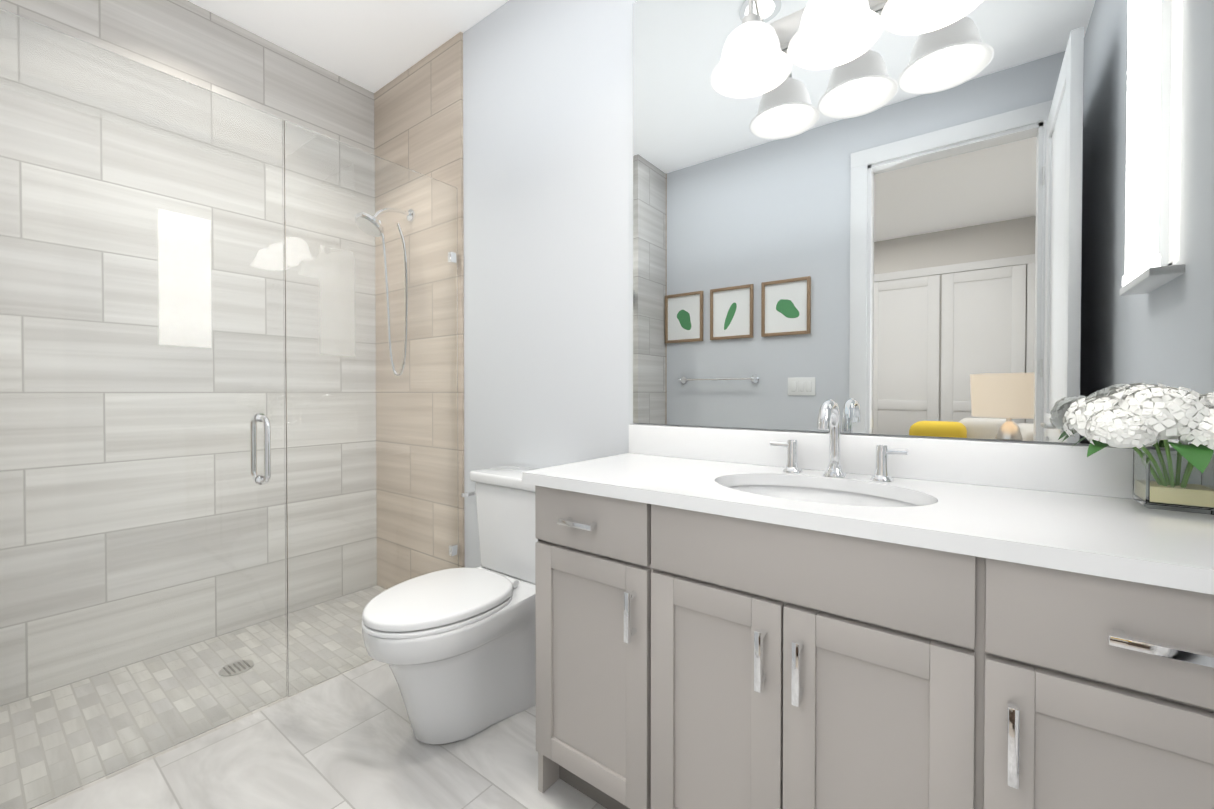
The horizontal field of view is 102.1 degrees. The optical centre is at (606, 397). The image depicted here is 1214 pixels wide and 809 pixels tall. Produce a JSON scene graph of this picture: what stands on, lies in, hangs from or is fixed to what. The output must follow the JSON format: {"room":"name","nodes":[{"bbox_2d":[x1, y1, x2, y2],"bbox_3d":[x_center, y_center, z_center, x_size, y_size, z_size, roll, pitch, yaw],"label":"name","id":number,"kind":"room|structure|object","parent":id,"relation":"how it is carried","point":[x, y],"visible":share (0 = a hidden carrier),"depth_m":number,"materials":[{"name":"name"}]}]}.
{"room":"bathroom","nodes":[
{"label":"bathroom","id":0,"kind":"room"},
{"bbox_2d":[0,0,373,613],"bbox_3d":[-1.925,-0.309,1.995,0.120,2.740,1.970,0,1,37],"label":"wall tiles","id":1,"kind":"structure","parent":0,"point":[190,42],"depth_m":2.17,"materials":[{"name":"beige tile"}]},
{"bbox_2d":[32,614,606,808],"bbox_3d":[-0.614,1.121,1.099,3.310,0.100,2.090,0,1,37],"label":"floor","id":2,"kind":"structure","parent":0,"point":[348,740],"depth_m":1.42,"materials":[{"name":"tile"}]},
{"bbox_2d":[0,8,459,808],"bbox_3d":[-1.135,0.049,1.709,0.146,2.030,1.456,0,1,37],"label":"glass","id":3,"kind":"object","parent":2,"relation":"on","point":[178,440],"visible":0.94,"depth_m":1.51,"materials":[{"name":"clear glass"}]},
{"bbox_2d":[362,465,539,744],"bbox_3d":[-0.466,0.677,1.680,0.424,0.775,0.724,0,1,37],"label":"toilet","id":4,"kind":"object","parent":2,"relation":"on","point":[454,649],"visible":0.75,"depth_m":1.54,"materials":[{"name":"white ceramic"}]},
{"bbox_2d":[522,479,1213,808],"bbox_3d":[0.472,0.651,1.096,1.334,0.840,0.534,0,1,37],"label":"bathroom vanity","id":5,"kind":"object","parent":2,"relation":"on","point":[760,619],"depth_m":0.85,"materials":[{"name":"grey paint"}]},
{"bbox_2d":[522,451,1213,582],"bbox_3d":[0.470,0.216,1.103,1.352,0.030,0.518,0,1,37],"label":"countertop","id":6,"kind":"structure","parent":5,"relation":"on","point":[1100,530],"depth_m":0.87,"materials":[{"name":"white stone"}]},
{"bbox_2d":[718,475,929,510],"bbox_3d":[0.462,0.300,1.093,0.483,0.162,0.337,0,1,37],"label":"sink","id":7,"kind":"object","parent":6,"relation":"in","point":[832,492],"depth_m":1.22,"materials":[{"name":"white ceramic"}]},
{"bbox_2d":[766,399,909,482],"bbox_3d":[0.548,0.101,1.204,0.323,0.195,0.156,0,1,37],"label":"faucet","id":8,"kind":"object","parent":6,"relation":"on","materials":[{"name":"silver metal"}]},
{"bbox_2d":[1063,383,1213,514],"bbox_3d":[0.981,0.087,0.879,0.241,0.229,0.236,0,1,37],"label":"flower vase","id":9,"kind":"object","parent":6,"relation":"on","point":[1181,478],"visible":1,"depth_m":0.85,"materials":[{"name":"clear glass"}]},
{"bbox_2d":[188,0,507,92],"bbox_3d":[-0.614,-1.719,1.067,3.310,0.100,2.090,0,1,37],"label":"ceiling","id":10,"kind":"structure","parent":0,"point":[373,46],"depth_m":2.23,"materials":[{"name":"white paint"}]},
{"bbox_2d":[463,0,1213,567],"bbox_3d":[0.336,-0.305,1.601,2.415,2.740,0.120,0,1,37],"label":"wall","id":11,"kind":"structure","parent":0,"point":[547,154],"depth_m":1.95,"materials":[{"name":"white paint"}]},
{"bbox_2d":[374,31,464,567],"bbox_3d":[-0.990,-0.316,2.591,0.895,2.740,0.132,0,1,37],"label":"wall tile","id":12,"kind":"structure","parent":11,"relation":"attached to","point":[418,116],"depth_m":2.37,"materials":[{"name":"beige tile"}]},
{"bbox_2d":[629,424,1213,498],"bbox_3d":[0.620,0.149,1.302,1.352,0.100,0.020,0,1,37],"label":"backsplash","id":13,"kind":"structure","parent":11,"relation":"attached to","point":[1043,467],"depth_m":1.15,"materials":[{"name":"white stone"}]},
{"bbox_2d":[633,0,1213,447],"bbox_3d":[0.628,-0.629,1.296,1.340,1.445,0.006,0,1,37],"label":"mirror","id":14,"kind":"object","parent":11,"relation":"attached to","point":[989,220],"visible":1,"depth_m":1.18,"materials":[{"name":"clear glass"}]},
{"bbox_2d":[710,0,984,97],"bbox_3d":[0.554,-0.975,1.189,0.618,0.249,0.244,0,1,37],"label":"sconce","id":15,"kind":"object","parent":14,"relation":"attached to","point":[755,60],"visible":1,"depth_m":1.23,"materials":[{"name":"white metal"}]}
]}

